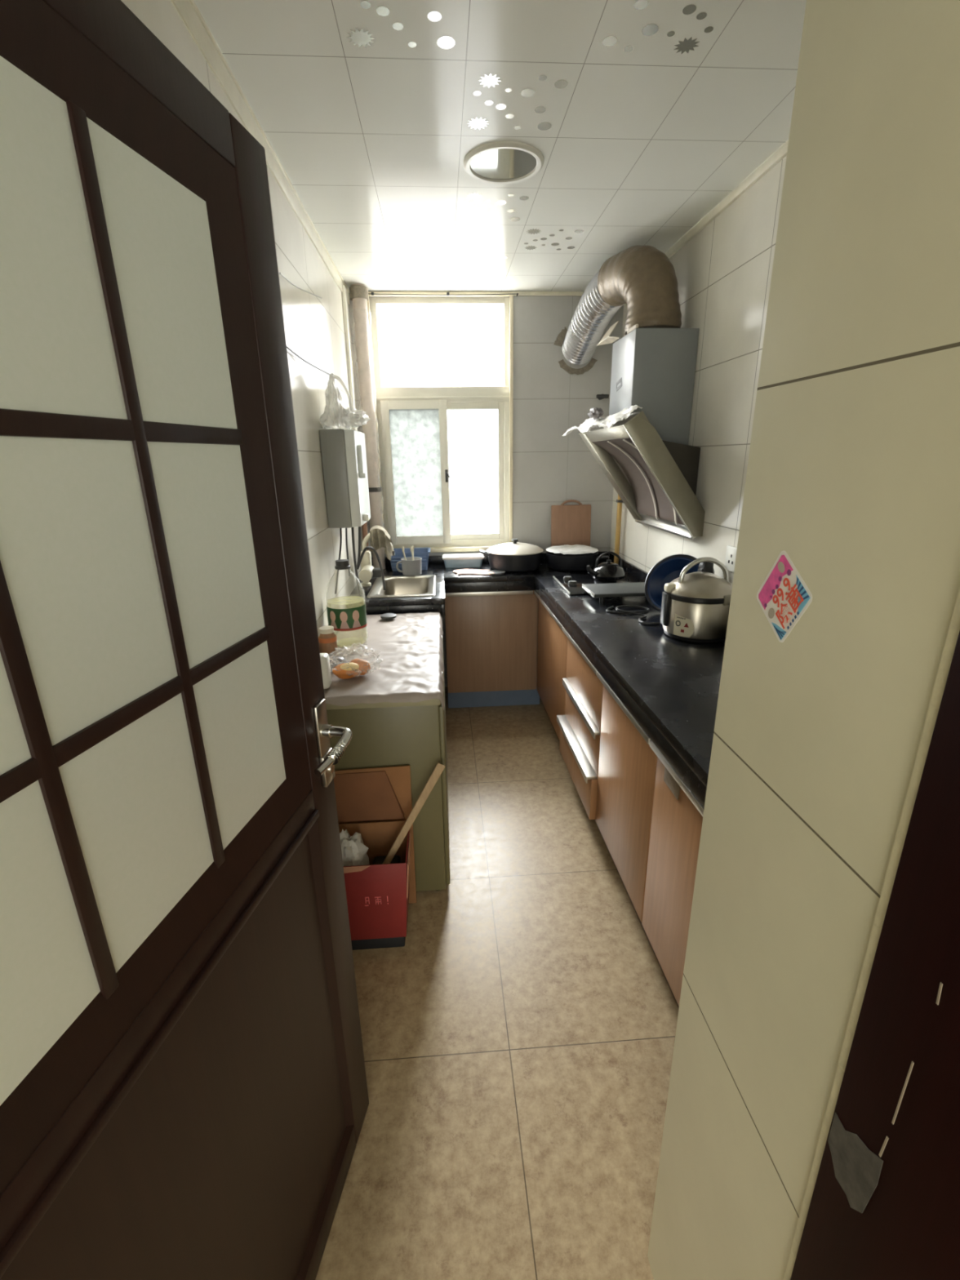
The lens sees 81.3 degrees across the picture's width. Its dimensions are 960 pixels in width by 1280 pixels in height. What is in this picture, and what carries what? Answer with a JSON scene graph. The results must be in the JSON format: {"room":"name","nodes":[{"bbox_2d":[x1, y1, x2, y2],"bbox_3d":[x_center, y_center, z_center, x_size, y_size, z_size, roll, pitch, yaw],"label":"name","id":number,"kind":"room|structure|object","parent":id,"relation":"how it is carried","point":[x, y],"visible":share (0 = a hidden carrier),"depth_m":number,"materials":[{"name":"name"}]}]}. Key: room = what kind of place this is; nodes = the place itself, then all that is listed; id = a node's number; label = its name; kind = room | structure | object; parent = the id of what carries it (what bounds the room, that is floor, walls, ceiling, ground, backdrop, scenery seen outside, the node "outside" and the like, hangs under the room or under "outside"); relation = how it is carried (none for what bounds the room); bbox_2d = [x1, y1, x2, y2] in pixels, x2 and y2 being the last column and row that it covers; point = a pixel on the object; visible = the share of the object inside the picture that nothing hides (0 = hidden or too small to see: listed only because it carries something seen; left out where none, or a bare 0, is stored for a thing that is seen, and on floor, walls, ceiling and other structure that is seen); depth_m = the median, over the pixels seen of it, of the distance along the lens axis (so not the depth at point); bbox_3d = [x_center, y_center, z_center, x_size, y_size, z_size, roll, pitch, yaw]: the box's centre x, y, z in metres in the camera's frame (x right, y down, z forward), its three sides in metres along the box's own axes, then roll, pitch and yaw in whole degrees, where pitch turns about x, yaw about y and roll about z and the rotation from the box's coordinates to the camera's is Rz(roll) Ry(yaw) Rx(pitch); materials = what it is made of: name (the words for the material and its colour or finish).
{"room":"kitchen","nodes":[
{"label":"kitchen","id":0,"kind":"room"},
{"bbox_2d":[120,0,362,643],"bbox_3d":[-0.609,-0.249,1.708,0.100,2.240,3.440,-2,18,-3],"label":"wall","id":1,"kind":"structure","parent":0,"point":[314,326],"depth_m":1.93,"materials":[{"name":"tile"}]},
{"bbox_2d":[170,0,350,304],"bbox_3d":[-0.570,-1.284,1.367,0.010,0.062,3.260,-2,18,-3],"label":"trim","id":2,"kind":"structure","parent":1,"relation":"attached to","point":[188,11],"depth_m":1.34,"materials":[{"name":"beige plastic"}]},
{"bbox_2d":[279,272,329,374],"bbox_3d":[-0.566,-1.011,1.787,0.028,0.234,0.532,0,18,4],"label":"wire","id":3,"kind":"object","parent":1,"relation":"attached to","point":[282,275],"visible":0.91,"depth_m":1.80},
{"bbox_2d":[341,284,363,549],"bbox_3d":[-0.653,-1.049,2.932,0.018,1.409,0.040,-2,18,-3],"label":"trim","id":4,"kind":"structure","parent":1,"relation":"attached to","point":[344,288],"depth_m":2.79,"materials":[{"name":"beige plastic"}]},
{"bbox_2d":[319,428,386,596],"bbox_3d":[-0.518,-0.504,2.337,0.174,0.695,0.423,-2,18,-3],"label":"water heater","id":5,"kind":"object","parent":1,"relation":"attached to","point":[344,456],"visible":0.94,"depth_m":2.16,"materials":[{"name":"white metal"}]},
{"bbox_2d":[319,373,370,429],"bbox_3d":[-0.522,-0.915,2.150,0.176,0.199,0.326,-2,18,-3],"label":"plastic bag","id":6,"kind":"object","parent":5,"relation":"on","point":[335,415],"visible":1,"depth_m":2.08,"materials":[{"name":"white plastic"}]},
{"bbox_2d":[361,522,368,550],"bbox_3d":[-0.628,-0.585,3.052,0.028,0.449,0.028,-2,18,-3],"label":"riser pipe","id":7,"kind":"object","parent":1,"relation":"attached to","point":[364,526],"visible":0.32,"depth_m":3.04,"materials":[{"name":"plastic"}]},
{"bbox_2d":[349,284,385,568],"bbox_3d":[-0.604,-1.101,3.040,0.112,1.439,0.102,7,19,22],"label":"drain pipe","id":8,"kind":"object","parent":1,"relation":"attached to","point":[359,297],"visible":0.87,"depth_m":2.95,"materials":[{"name":"white plastic"}]},
{"bbox_2d":[348,291,623,686],"bbox_3d":[0.055,-0.795,3.360,1.665,2.240,0.140,-2,18,-3],"label":"wall","id":9,"kind":"structure","parent":0,"point":[550,468],"depth_m":3.17,"materials":[{"name":"tile"}]},
{"bbox_2d":[366,291,513,553],"bbox_3d":[-0.204,-1.188,3.178,0.777,1.363,0.111,-2,18,-3],"label":"window","id":10,"kind":"structure","parent":9,"relation":"in","point":[411,422],"depth_m":3.18,"materials":[{"name":"plastic"}]},
{"bbox_2d":[368,292,518,296],"bbox_3d":[-0.233,-1.805,2.921,0.869,0.014,0.036,-2,18,-3],"label":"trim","id":11,"kind":"structure","parent":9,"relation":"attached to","point":[371,293],"depth_m":2.91,"materials":[{"name":"beige plastic"}]},
{"bbox_2d":[511,291,583,295],"bbox_3d":[0.462,-1.842,2.972,0.598,0.020,0.012,-2,18,-3],"label":"trim","id":12,"kind":"structure","parent":9,"relation":"attached to","point":[520,293],"depth_m":2.96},
{"bbox_2d":[553,327,597,374],"bbox_3d":[0.525,-1.583,3.065,0.250,0.237,0.003,-2,18,-3],"label":"trim","id":13,"kind":"structure","parent":9,"relation":"attached to","point":[559,340],"depth_m":3.08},
{"bbox_2d":[596,394,608,399],"bbox_3d":[0.678,-1.357,3.118,0.068,0.026,0.062,-2,18,-3],"label":"gas valve","id":14,"kind":"object","parent":9,"relation":"attached to","point":[599,397],"visible":1,"depth_m":3.09,"materials":[{"name":"black metal"}]},
{"bbox_2d":[315,683,678,1279],"bbox_3d":[-0.006,1.238,0.820,4.400,0.060,6.400,-2,18,-3],"label":"floor","id":15,"kind":"structure","parent":0,"point":[518,1042],"depth_m":1.38,"materials":[{"name":"tile"}]},
{"bbox_2d":[338,820,410,950],"bbox_3d":[-0.345,0.750,1.707,0.276,0.329,0.172,-2,18,-3],"label":"carton","id":16,"kind":"object","parent":15,"relation":"on","point":[377,895],"visible":0.63,"depth_m":1.64,"materials":[{"name":"red cardboard"}]},
{"bbox_2d":[339,829,369,866],"bbox_3d":[-0.390,0.661,1.677,0.117,0.219,0.104,-2,18,-3],"label":"bag","id":17,"kind":"object","parent":16,"relation":"in","point":[353,851],"visible":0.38,"depth_m":1.64,"materials":[{"name":"plastic"}]},
{"bbox_2d":[373,855,400,864],"bbox_3d":[-0.285,0.775,1.717,0.085,0.175,0.135,-2,18,-3],"label":"container","id":18,"kind":"object","parent":16,"relation":"on","point":[377,860],"visible":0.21,"depth_m":1.73,"materials":[{"name":"black plastic"}]},
{"bbox_2d":[382,762,444,863],"bbox_3d":[-0.204,0.532,1.683,0.232,0.302,0.016,-12,21,-31],"label":"wooden stick","id":19,"kind":"object","parent":18,"relation":"on","point":[439,767],"visible":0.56,"depth_m":1.68,"materials":[{"name":"brown wood"}]},
{"bbox_2d":[333,765,416,903],"bbox_3d":[-0.359,0.635,1.778,0.296,0.504,0.029,-2,18,-3],"label":"cardboard sheet","id":20,"kind":"object","parent":15,"relation":"on","point":[376,794],"visible":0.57,"depth_m":1.73,"materials":[{"name":"brown cardboard"}]},
{"bbox_2d":[325,635,450,891],"bbox_3d":[-0.345,0.383,2.192,0.421,0.732,0.905,-2,18,-3],"label":"base cabinet","id":21,"kind":"object","parent":15,"relation":"on","point":[413,735],"visible":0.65,"depth_m":1.72,"materials":[{"name":"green wood"}]},
{"bbox_2d":[324,612,444,710],"bbox_3d":[-0.347,0.049,2.075,0.424,0.059,0.917,-2,18,-3],"label":"tablecloth","id":22,"kind":"object","parent":21,"relation":"on","point":[410,646],"visible":0.76,"depth_m":1.91,"materials":[{"name":"white plastic"}]},
{"bbox_2d":[320,653,331,688],"bbox_3d":[-0.479,0.093,1.681,0.053,0.105,0.050,-2,18,-3],"label":"container","id":23,"kind":"object","parent":22,"relation":"on","point":[325,660],"visible":0.52,"depth_m":1.66,"materials":[{"name":"plastic"}]},
{"bbox_2d":[318,625,338,656],"bbox_3d":[-0.518,0.014,1.905,0.061,0.120,0.061,-2,18,-3],"label":"jar","id":24,"kind":"object","parent":22,"relation":"on","point":[327,639],"visible":0.86,"depth_m":1.88,"materials":[{"name":"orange plastic"}]},
{"bbox_2d":[328,653,348,669],"bbox_3d":[-0.477,0.070,1.853,0.078,0.044,0.057,-2,18,-3],"label":"snack packet","id":25,"kind":"object","parent":22,"relation":"on","point":[340,659],"visible":0.28,"depth_m":1.84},
{"bbox_2d":[325,559,368,647],"bbox_3d":[-0.493,-0.138,2.056,0.143,0.314,0.143,-2,18,-3],"label":"oil bottle","id":26,"kind":"object","parent":22,"relation":"on","point":[351,619],"visible":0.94,"depth_m":2.02,"materials":[{"name":"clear plastic"}]},
{"bbox_2d":[328,644,382,677],"bbox_3d":[-0.404,0.064,1.783,0.187,0.103,0.142,-2,18,-3],"label":"bread bag","id":27,"kind":"object","parent":22,"relation":"on","point":[360,648],"visible":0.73,"depth_m":1.78,"materials":[{"name":"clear plastic"}]},
{"bbox_2d":[332,658,370,679],"bbox_3d":[-0.405,0.092,1.773,0.116,0.054,0.065,-15,22,-36],"label":"bun","id":28,"kind":"object","parent":27,"relation":"in","point":[357,664],"visible":0.98,"depth_m":1.75,"materials":[{"name":"orange food"}]},
{"bbox_2d":[380,613,396,619],"bbox_3d":[-0.397,-0.103,2.424,0.068,0.013,0.068,-2,18,-3],"label":"lid","id":29,"kind":"object","parent":22,"relation":"on","point":[387,615],"visible":1,"depth_m":2.40,"materials":[{"name":"silver metal"}]},
{"bbox_2d":[444,590,539,707],"bbox_3d":[0.070,0.015,3.334,0.545,0.716,0.403,-2,18,-3],"label":"base cabinet","id":30,"kind":"object","parent":15,"relation":"on","point":[491,637],"visible":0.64,"depth_m":3.16,"materials":[{"name":"brown wood"}]},
{"bbox_2d":[533,590,567,742],"bbox_3d":[0.551,0.165,2.847,0.453,0.716,0.701,-2,18,-3],"label":"base cabinet","id":31,"kind":"object","parent":15,"relation":"on","point":[552,648],"visible":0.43,"depth_m":2.77,"materials":[{"name":"brown wood"}]},
{"bbox_2d":[556,626,606,846],"bbox_3d":[0.593,0.354,2.260,0.465,0.716,0.532,-2,18,-3],"label":"base cabinet","id":32,"kind":"object","parent":15,"relation":"on","point":[580,726],"visible":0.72,"depth_m":2.17,"materials":[{"name":"brown wood"}]},
{"bbox_2d":[595,671,657,954],"bbox_3d":[0.640,0.510,1.778,0.451,0.716,0.481,-2,18,-3],"label":"base cabinet","id":33,"kind":"object","parent":15,"relation":"on","point":[627,766],"visible":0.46,"depth_m":1.70,"materials":[{"name":"brown wood"}]},
{"bbox_2d":[641,739,704,1008],"bbox_3d":[0.682,0.673,1.270,0.452,0.716,0.585,-2,18,-3],"label":"base cabinet","id":34,"kind":"object","parent":15,"relation":"on","point":[677,819],"visible":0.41,"depth_m":1.38,"materials":[{"name":"brown wood"}]},
{"bbox_3d":[-0.420,0.101,3.094,0.416,0.715,0.841,-2,18,-3],"label":"cabinet","id":35,"kind":"object","parent":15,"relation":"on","visible":0},
{"bbox_2d":[346,551,725,807],"bbox_3d":[0.159,-0.033,2.092,1.463,0.136,2.747,-2,18,-3],"label":"countertop","id":36,"kind":"structure","parent":35,"relation":"on","point":[669,685],"depth_m":1.83,"materials":[{"name":"black stone"}]},
{"bbox_2d":[358,533,395,586],"bbox_3d":[-0.507,-0.383,2.725,0.176,0.263,0.180,-2,18,-3],"label":"faucet","id":37,"kind":"object","parent":36,"relation":"on","point":[367,571],"visible":0.71,"depth_m":2.74,"materials":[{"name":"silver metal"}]},
{"bbox_2d":[369,525,392,560],"bbox_3d":[-0.489,-0.479,2.759,0.104,0.165,0.120,-2,18,-3],"label":"rag","id":38,"kind":"object","parent":37,"relation":"on","point":[380,537],"visible":0.98,"depth_m":2.72,"materials":[{"name":"beige fabric"}]},
{"bbox_2d":[366,574,435,598],"bbox_3d":[-0.380,-0.195,2.827,0.316,0.171,0.482,-2,18,-3],"label":"sink","id":39,"kind":"object","parent":36,"relation":"in","point":[397,586],"visible":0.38,"depth_m":2.99,"materials":[{"name":"silver metal"}]},
{"bbox_2d":[395,556,422,575],"bbox_3d":[-0.377,-0.402,3.065,0.116,0.086,0.125,16,24,42],"label":"mug","id":40,"kind":"object","parent":36,"relation":"on","point":[410,566],"visible":0.98,"depth_m":3.03,"materials":[{"name":"grey ceramic"}]},
{"bbox_2d":[401,546,406,559],"bbox_3d":[-0.403,-0.440,3.054,0.041,0.142,0.010,-2,18,-3],"label":"brush","id":41,"kind":"object","parent":40,"relation":"in","point":[402,548],"visible":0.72,"depth_m":3.04,"materials":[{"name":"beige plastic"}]},
{"bbox_2d":[410,546,413,559],"bbox_3d":[-0.367,-0.439,3.048,0.019,0.141,0.010,-8,19,-20],"label":"spoon","id":42,"kind":"object","parent":40,"relation":"in","point":[411,548],"visible":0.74,"depth_m":3.03,"materials":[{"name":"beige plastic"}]},
{"bbox_2d":[390,547,430,570],"bbox_3d":[-0.406,-0.467,3.236,0.242,0.105,0.184,-2,18,-3],"label":"plastic basket","id":43,"kind":"object","parent":36,"relation":"on","point":[424,553],"visible":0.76,"depth_m":3.16,"materials":[{"name":"blue plastic"}]},
{"bbox_2d":[442,552,484,568],"bbox_3d":[-0.100,-0.468,3.288,0.242,0.065,0.128,-2,18,-3],"label":"storage box","id":44,"kind":"object","parent":36,"relation":"on","point":[451,560],"visible":0.99,"depth_m":3.24,"materials":[{"name":"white plastic"}]},
{"bbox_2d":[453,568,494,575],"bbox_3d":[-0.036,-0.379,3.088,0.224,0.012,0.170,-2,18,-3],"label":"dishcloth","id":45,"kind":"object","parent":36,"relation":"on","point":[462,571],"visible":0.98,"depth_m":3.06,"materials":[{"name":"white fabric"}]},
{"bbox_2d":[485,569,505,575],"bbox_3d":[0.086,-0.367,3.056,0.106,0.012,0.106,-2,18,-3],"label":"saucer","id":46,"kind":"object","parent":36,"relation":"on","point":[497,572],"visible":0.96,"depth_m":3.06,"materials":[{"name":"white ceramic"}]},
{"bbox_2d":[479,538,543,572],"bbox_3d":[0.198,-0.490,3.174,0.322,0.168,0.322,14,23,39],"label":"lidded pot","id":47,"kind":"object","parent":36,"relation":"on","point":[514,557],"visible":0.98,"depth_m":3.07,"materials":[{"name":"black metal"}]},
{"bbox_2d":[551,499,591,546],"bbox_3d":[0.540,-0.645,3.320,0.237,0.364,0.049,-2,18,-3],"label":"cutting board","id":48,"kind":"object","parent":36,"relation":"on","point":[571,525],"visible":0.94,"depth_m":3.30,"materials":[{"name":"brown wood"}]},
{"bbox_2d":[546,551,608,571],"bbox_3d":[0.540,-0.454,3.179,0.330,0.088,0.294,-2,18,-3],"label":"pan","id":49,"kind":"object","parent":36,"relation":"on","point":[559,562],"visible":0.81,"depth_m":3.07,"materials":[{"name":"black metal"}]},
{"bbox_2d":[546,544,598,554],"bbox_3d":[0.521,-0.516,3.158,0.295,0.020,0.294,-2,18,-3],"label":"lid","id":50,"kind":"object","parent":49,"relation":"on","point":[566,548],"visible":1,"depth_m":3.12,"materials":[{"name":"white"}]},
{"bbox_2d":[552,573,642,595],"bbox_3d":[0.602,-0.285,2.753,0.414,0.027,0.400,-2,18,-3],"label":"gas hob","id":51,"kind":"object","parent":36,"relation":"in","point":[572,584],"visible":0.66,"depth_m":2.77,"materials":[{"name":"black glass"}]},
{"bbox_2d":[586,551,625,580],"bbox_3d":[0.628,-0.372,2.762,0.180,0.134,0.164,5,19,18],"label":"kettle","id":52,"kind":"object","parent":51,"relation":"on","point":[607,571],"visible":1,"depth_m":2.72,"materials":[{"name":"black metal"}]},
{"bbox_2d":[582,582,645,603],"bbox_3d":[0.660,-0.214,2.501,0.364,0.044,0.210,-2,18,-3],"label":"flat tray","id":53,"kind":"object","parent":36,"relation":"on","point":[602,591],"visible":0.67,"depth_m":2.46,"materials":[{"name":"metal"}]},
{"bbox_2d":[605,605,660,624],"bbox_3d":[0.609,-0.103,2.206,0.178,0.016,0.267,-2,18,-3],"label":"power cord","id":54,"kind":"object","parent":36,"relation":"on","point":[637,613],"visible":1,"depth_m":2.24,"materials":[{"name":"black plastic"}]},
{"bbox_2d":[644,554,700,612],"bbox_3d":[0.786,-0.227,2.241,0.252,0.221,0.137,14,23,38],"label":"plate","id":55,"kind":"object","parent":36,"relation":"in","point":[669,568],"visible":0.53,"depth_m":2.29,"materials":[{"name":"blue ceramic"}]},
{"bbox_2d":[660,556,732,642],"bbox_3d":[0.755,-0.151,1.928,0.246,0.275,0.239,-2,18,-3],"label":"rice cooker","id":56,"kind":"object","parent":36,"relation":"on","point":[695,606],"visible":0.92,"depth_m":1.86,"materials":[{"name":"silver metal"}]},
{"bbox_2d":[663,582,675,592],"bbox_3d":[0.654,-0.178,1.912,0.040,0.030,0.040,-2,18,-3],"label":"lid knob","id":57,"kind":"object","parent":56,"relation":"on","point":[668,587],"depth_m":1.89,"materials":[{"name":"beige plastic"}]},
{"bbox_2d":[697,561,714,573],"bbox_3d":[0.836,-0.193,2.086,0.059,0.235,0.054,-2,18,-3],"label":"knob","id":58,"kind":"object","parent":56,"relation":"attached to","point":[706,566],"visible":0.2,"depth_m":2.04,"materials":[{"name":"plastic"}]},
{"bbox_2d":[194,0,806,291],"bbox_3d":[0.154,-1.366,1.403,1.565,0.051,3.440,-2,18,-3],"label":"ceiling","id":59,"kind":"structure","parent":0,"point":[642,116],"depth_m":1.44,"materials":[{"name":"plastic"}]},
{"bbox_2d":[463,141,543,184],"bbox_3d":[0.070,-1.419,1.669,0.240,0.010,0.240,-2,18,-3],"label":"recessed light","id":60,"kind":"object","parent":59,"relation":"in","point":[499,162],"visible":1,"depth_m":1.66,"materials":[{"name":"white plastic"}]},
{"bbox_2d":[609,155,786,584],"bbox_3d":[0.932,-0.393,2.079,0.100,2.240,2.860,-2,18,-3],"label":"wall","id":61,"kind":"structure","parent":0,"point":[723,273],"depth_m":2.00,"materials":[{"name":"tile"}]},
{"bbox_2d":[613,494,623,564],"bbox_3d":[0.779,-0.808,3.071,0.050,0.819,0.030,-2,18,-3],"label":"gas pipe","id":62,"kind":"object","parent":61,"relation":"attached to","point":[619,501],"visible":0.34,"depth_m":3.12,"materials":[{"name":"beige metal"}]},
{"bbox_2d":[578,328,705,539],"bbox_3d":[0.690,-0.868,2.402,0.381,0.786,0.702,-2,18,-3],"label":"range hood","id":63,"kind":"object","parent":61,"relation":"attached to","point":[647,457],"visible":0.95,"depth_m":2.21,"materials":[{"name":"metal"}]},
{"bbox_2d":[561,404,642,435],"bbox_3d":[0.502,-0.939,2.414,0.142,0.088,0.750,-2,18,-3],"label":"plastic sheet","id":64,"kind":"object","parent":63,"relation":"on","point":[607,422],"visible":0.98,"depth_m":2.27,"materials":[{"name":"white plastic"}]},
{"bbox_2d":[587,407,604,419],"bbox_3d":[0.518,-1.020,2.516,0.066,0.053,0.152,-2,18,-3],"label":"crumpled bag","id":65,"kind":"object","parent":64,"relation":"on","point":[595,413],"visible":1,"depth_m":2.48,"materials":[{"name":"silver metal"}]},
{"bbox_2d":[596,320,638,345],"bbox_3d":[0.582,-1.312,2.347,0.069,0.096,0.460,-2,18,-3],"label":"flap","id":66,"kind":"object","parent":63,"relation":"on","point":[606,339],"visible":0.91,"depth_m":2.42,"materials":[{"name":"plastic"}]},
{"bbox_2d":[561,245,681,364],"bbox_3d":[0.600,-1.534,2.590,0.253,0.342,1.003,-5,18,-12],"label":"duct","id":67,"kind":"object","parent":63,"relation":"attached to","point":[643,278],"visible":1,"depth_m":2.23,"materials":[{"name":"metal"}]},
{"bbox_2d":[634,512,696,539],"bbox_3d":[0.833,-0.544,2.522,0.081,0.093,0.672,-2,18,-3],"label":"drip tray","id":68,"kind":"object","parent":63,"relation":"on","point":[665,522],"depth_m":2.44,"materials":[{"name":"metal"}]},
{"bbox_2d":[664,139,788,258],"bbox_3d":[0.862,-1.429,1.692,0.014,0.030,2.750,-2,18,-3],"label":"trim","id":69,"kind":"structure","parent":61,"relation":"attached to","point":[781,152],"depth_m":1.86,"materials":[{"name":"beige plastic"}]},
{"bbox_2d":[724,545,737,572],"bbox_3d":[0.886,-0.284,1.961,0.013,0.086,0.086,-2,18,-3],"label":"wall socket","id":70,"kind":"object","parent":61,"relation":"attached to","point":[731,554],"visible":0.59,"depth_m":1.96,"materials":[{"name":"white plastic"}]},
{"bbox_2d":[647,0,959,1279],"bbox_3d":[0.703,0.108,0.459,0.790,2.290,0.508,-2,18,-3],"label":"wall","id":71,"kind":"structure","parent":0,"point":[853,473],"depth_m":0.49,"materials":[{"name":"tile"}]},
{"bbox_2d":[756,551,812,642],"bbox_3d":[0.295,-0.042,0.547,0.001,0.088,0.088,-2,18,-3],"label":"sticker","id":72,"kind":"object","parent":71,"relation":"attached to","point":[784,597],"visible":1,"depth_m":0.54,"materials":[{"name":"paper"}]},
{"bbox_2d":[782,586,959,1279],"bbox_3d":[0.309,0.152,0.409,0.008,2.250,0.013,-2,18,-3],"label":"trim","id":73,"kind":"structure","parent":71,"relation":"attached to","point":[954,627],"depth_m":0.43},
{"bbox_2d":[790,630,959,1279],"bbox_3d":[0.317,0.374,0.363,0.008,1.855,0.216,-2,18,-3],"label":"door frame","id":74,"kind":"structure","parent":71,"relation":"attached to","point":[885,1203],"depth_m":0.40,"materials":[{"name":"brown wood"}]},
{"bbox_3d":[0.094,0.553,-1.226,4.600,2.500,2.920,-2,18,-3],"label":"wall","id":75,"kind":"structure","parent":0,"visible":0},
{"bbox_2d":[0,0,368,1279],"bbox_3d":[-0.311,0.329,0.625,0.103,1.775,0.785,2,18,8],"label":"door","id":76,"kind":"structure","parent":75,"relation":"in","point":[184,1093],"depth_m":0.57,"materials":[{"name":"brown wood"}]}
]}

